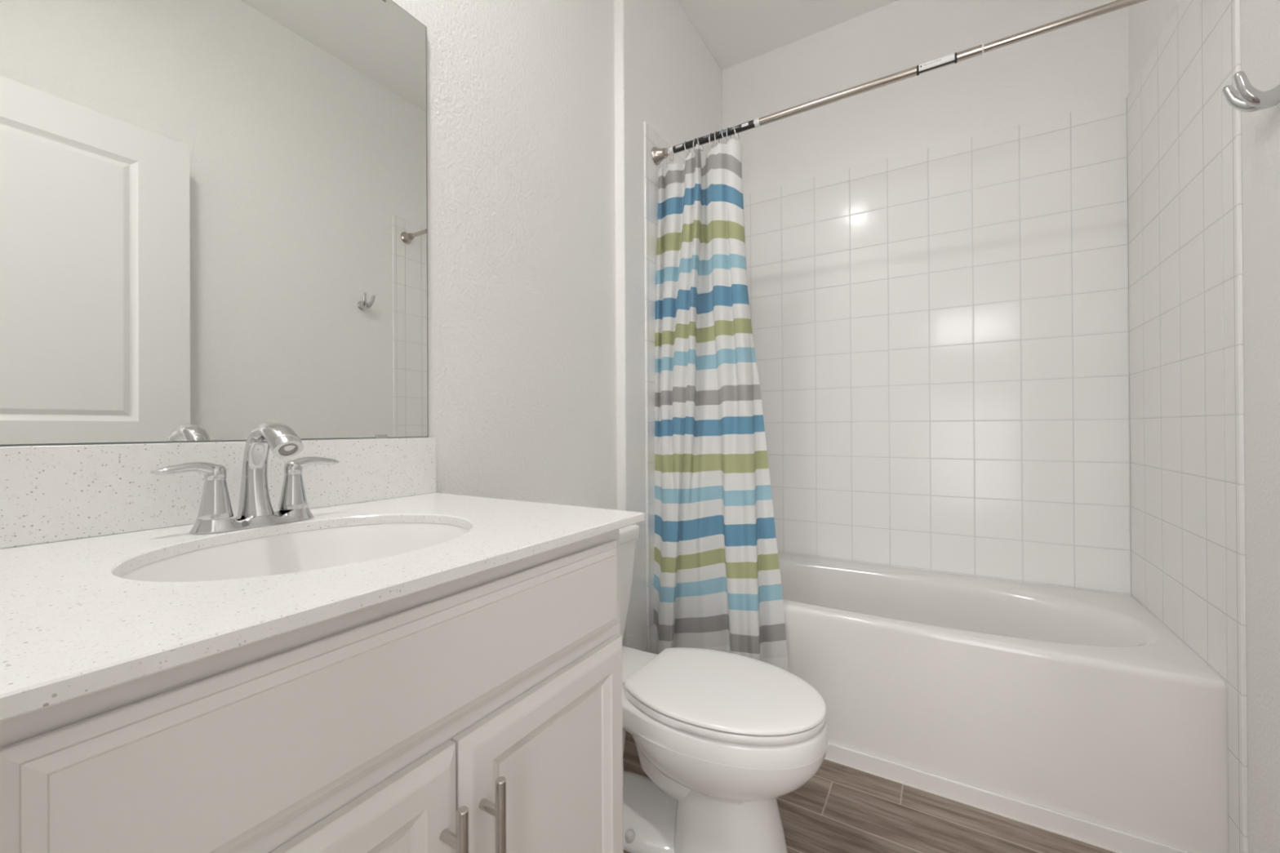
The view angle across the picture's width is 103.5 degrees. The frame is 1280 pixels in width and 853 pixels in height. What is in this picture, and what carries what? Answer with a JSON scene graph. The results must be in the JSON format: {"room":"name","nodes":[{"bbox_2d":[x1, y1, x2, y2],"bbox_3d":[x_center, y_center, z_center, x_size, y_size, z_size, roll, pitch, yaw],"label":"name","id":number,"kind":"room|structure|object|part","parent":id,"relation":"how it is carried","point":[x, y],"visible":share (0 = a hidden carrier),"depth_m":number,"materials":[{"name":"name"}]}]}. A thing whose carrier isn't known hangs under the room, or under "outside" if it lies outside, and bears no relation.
{"room":"bathroom","nodes":[
{"label":"bathroom","id":0,"kind":"room"},
{"bbox_2d":[4,0,722,653],"bbox_3d":[-0.281,-0.377,1.567,0.164,2.915,2.499,0,0,31],"label":"wall","id":1,"kind":"structure","parent":0,"point":[545,118],"depth_m":1.53,"materials":[{"name":"white paint"}]},
{"bbox_2d":[0,0,428,446],"bbox_3d":[-0.683,-0.444,0.821,0.011,0.938,0.766,0,0,31],"label":"wall mirror","id":2,"kind":"object","parent":1,"relation":"attached to","point":[214,213],"visible":1,"depth_m":0.81,"materials":[{"name":"silver mirror"}]},
{"bbox_2d":[0,437,435,548],"bbox_3d":[-0.679,0.088,0.815,0.019,0.125,0.794,0,0,31],"label":"backsplash","id":3,"kind":"structure","parent":1,"relation":"attached to","point":[60,492],"depth_m":0.74,"materials":[{"name":"white stone"}]},
{"bbox_3d":[0.246,-0.040,2.281,0.008,2.241,0.715,0,0,31],"label":"tile panel","id":4,"kind":"part","parent":1,"relation":"part of","materials":[{"name":"white tile"}]},
{"bbox_2d":[651,0,1146,164],"bbox_3d":[0.711,-1.064,1.583,1.523,0.065,0.065,0,0,31],"label":"shower curtain rod","id":5,"kind":"object","parent":1,"relation":"attached to","point":[658,155],"visible":1,"depth_m":1.52,"materials":[{"name":"silver metal"}]},
{"bbox_2d":[667,146,673,161],"bbox_3d":[0.119,-1.032,1.943,0.007,0.088,0.042,0,0,31],"label":"curtain ring","id":6,"kind":"object","parent":5,"relation":"hanging from","point":[668,147],"visible":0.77,"depth_m":1.93,"materials":[{"name":"white plastic"}]},
{"bbox_2d":[709,133,714,148],"bbox_3d":[0.263,-1.033,1.855,0.004,0.088,0.042,0,0,31],"label":"curtain ring","id":7,"kind":"object","parent":5,"relation":"hanging from","point":[710,133],"visible":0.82,"depth_m":1.84,"materials":[{"name":"white plastic"}]},
{"bbox_2d":[720,128,727,144],"bbox_3d":[0.305,-1.033,1.830,0.014,0.088,0.042,0,0,31],"label":"curtain ring","id":8,"kind":"object","parent":5,"relation":"hanging from","point":[722,129],"visible":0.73,"depth_m":1.82,"materials":[{"name":"white plastic"}]},
{"bbox_2d":[733,124,739,140],"bbox_3d":[0.345,-1.034,1.805,0.014,0.088,0.042,0,0,31],"label":"curtain ring","id":9,"kind":"object","parent":5,"relation":"hanging from","point":[734,125],"visible":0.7,"depth_m":1.79,"materials":[{"name":"white plastic"}]},
{"bbox_2d":[677,0,898,70],"bbox_3d":[0.444,-1.870,1.185,1.820,0.060,2.599,0,0,31],"label":"ceiling","id":10,"kind":"structure","parent":0,"point":[734,32],"depth_m":2.28,"materials":[{"name":"white paint"}]},
{"bbox_2d":[622,731,1115,852],"bbox_3d":[0.182,1.105,0.554,2.450,0.060,3.949,0,0,31],"label":"floor","id":11,"kind":"structure","parent":0,"point":[842,808],"depth_m":1.37,"materials":[{"name":"brown wood"}]},
{"bbox_2d":[0,528,623,852],"bbox_3d":[-0.435,0.621,0.658,0.589,0.914,0.765,0,0,31],"label":"vanity cabinet","id":12,"kind":"object","parent":11,"relation":"on","point":[482,712],"visible":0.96,"depth_m":0.48,"materials":[{"name":"white paint"}]},
{"bbox_2d":[0,493,644,721],"bbox_3d":[-0.442,0.156,0.671,0.570,0.015,0.795,0,0,31],"label":"countertop","id":13,"kind":"structure","parent":12,"relation":"on","point":[71,628],"depth_m":0.46,"materials":[{"name":"white stone"}]},
{"bbox_2d":[150,422,339,534],"bbox_3d":[-0.582,0.071,0.768,0.178,0.156,0.171,0,0,-15],"label":"faucet","id":14,"kind":"object","parent":13,"relation":"on","point":[255,509],"visible":1,"depth_m":0.75,"materials":[{"name":"silver metal"}]},
{"bbox_3d":[-0.626,0.063,0.702,0.025,0.026,0.082,0,0,31],"label":"lever","id":15,"kind":"part","parent":14,"relation":"part of","materials":[{"name":"silver metal"}]},
{"bbox_3d":[-0.610,0.104,0.726,0.041,0.054,0.041,0,0,31],"label":"handle","id":16,"kind":"part","parent":14,"relation":"part of","materials":[{"name":"silver metal"}]},
{"bbox_3d":[-0.549,0.067,0.748,0.141,0.148,0.045,0,0,31],"label":"spout","id":17,"kind":"part","parent":14,"relation":"part of","materials":[{"name":"silver metal"}]},
{"bbox_3d":[-0.558,0.104,0.812,0.041,0.054,0.041,0,0,31],"label":"handle","id":18,"kind":"part","parent":14,"relation":"part of","materials":[{"name":"silver metal"}]},
{"bbox_3d":[-0.543,0.063,0.837,0.025,0.026,0.082,0,0,31],"label":"lever","id":19,"kind":"part","parent":14,"relation":"part of","materials":[{"name":"silver metal"}]},
{"bbox_2d":[120,522,469,582],"bbox_3d":[-0.417,0.244,0.671,0.363,0.160,0.434,0,0,31],"label":"sink","id":20,"kind":"object","parent":13,"relation":"in","point":[326,548],"visible":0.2,"depth_m":0.78,"materials":[{"name":"white ceramic"}]},
{"bbox_3d":[-0.286,0.655,0.425,0.019,0.608,0.316,0,0,31],"label":"door","id":21,"kind":"part","parent":12,"relation":"part of","materials":[{"name":"white paint"}]},
{"bbox_3d":[-0.193,0.478,0.526,0.036,0.167,0.012,0,0,31],"label":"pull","id":22,"kind":"part","parent":12,"relation":"part of","materials":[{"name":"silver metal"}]},
{"bbox_3d":[-0.166,0.478,0.571,0.036,0.167,0.012,0,0,31],"label":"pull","id":23,"kind":"part","parent":12,"relation":"part of","materials":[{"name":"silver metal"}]},
{"bbox_3d":[-0.116,0.655,0.704,0.019,0.608,0.332,0,0,31],"label":"door","id":24,"kind":"part","parent":12,"relation":"part of","materials":[{"name":"white paint"}]},
{"bbox_2d":[619,524,827,852],"bbox_3d":[0.098,0.695,1.343,0.760,0.766,0.374,0,0,31],"label":"toilet","id":25,"kind":"object","parent":11,"relation":"on","point":[718,736],"visible":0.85,"depth_m":1.19,"materials":[{"name":"white ceramic"}]},
{"bbox_3d":[-0.159,0.522,1.499,0.149,0.334,0.357,0,0,31],"label":"tank","id":26,"kind":"part","parent":25,"relation":"part of","materials":[{"name":"white ceramic"}]},
{"bbox_3d":[-0.159,0.334,1.500,0.163,0.041,0.374,0,0,31],"label":"tank lid","id":27,"kind":"part","parent":25,"relation":"part of","materials":[{"name":"white ceramic"}]},
{"bbox_3d":[0.219,0.674,1.270,0.472,0.020,0.365,0,0,31],"label":"seat","id":28,"kind":"part","parent":25,"relation":"part of","materials":[{"name":"white plastic"}]},
{"bbox_3d":[0.219,0.653,1.270,0.474,0.015,0.367,0,0,31],"label":"lid","id":29,"kind":"part","parent":25,"relation":"part of","materials":[{"name":"white plastic"}]},
{"bbox_2d":[777,552,1227,852],"bbox_3d":[0.903,0.840,1.874,1.523,0.470,0.727,0,0,31],"label":"bathtub","id":30,"kind":"object","parent":11,"relation":"on","point":[1077,714],"visible":0.7,"depth_m":1.43,"materials":[{"name":"white ceramic"}]},
{"bbox_2d":[721,0,1131,595],"bbox_3d":[1.098,-0.382,2.245,1.816,2.915,0.108,0,0,31],"label":"wall","id":31,"kind":"structure","parent":0,"point":[937,260],"depth_m":2.08,"materials":[{"name":"white tile"}]},
{"bbox_2d":[1126,0,1279,852],"bbox_3d":[1.146,-0.388,0.700,0.128,2.915,2.499,0,0,31],"label":"wall","id":32,"kind":"structure","parent":0,"point":[1203,172],"depth_m":1.23,"materials":[{"name":"white tile"}]},
{"bbox_3d":[1.556,-0.050,1.484,0.008,2.241,0.715,0,0,31],"label":"tile panel","id":33,"kind":"part","parent":32,"relation":"part of","materials":[{"name":"white tile"}]},
{"bbox_2d":[1222,71,1279,112],"bbox_3d":[1.212,-0.656,0.991,0.079,0.076,0.061,0,0,31],"label":"robe hook","id":34,"kind":"object","parent":32,"relation":"attached to","point":[1246,98],"visible":1,"depth_m":0.98,"materials":[{"name":"silver metal"}]},
{"bbox_3d":[0.225,-1.033,1.878,0.013,0.088,0.042,0,0,31],"label":"curtain ring","id":35,"kind":"object","parent":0,"visible":0},
{"bbox_2d":[653,138,788,671],"bbox_3d":[0.255,-0.056,1.816,0.542,1.939,0.221,0,0,31],"label":"shower curtain","id":36,"kind":"object","parent":35,"relation":"hanging from","point":[717,580],"visible":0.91,"depth_m":1.83,"materials":[{"name":"fabric"}]}
]}

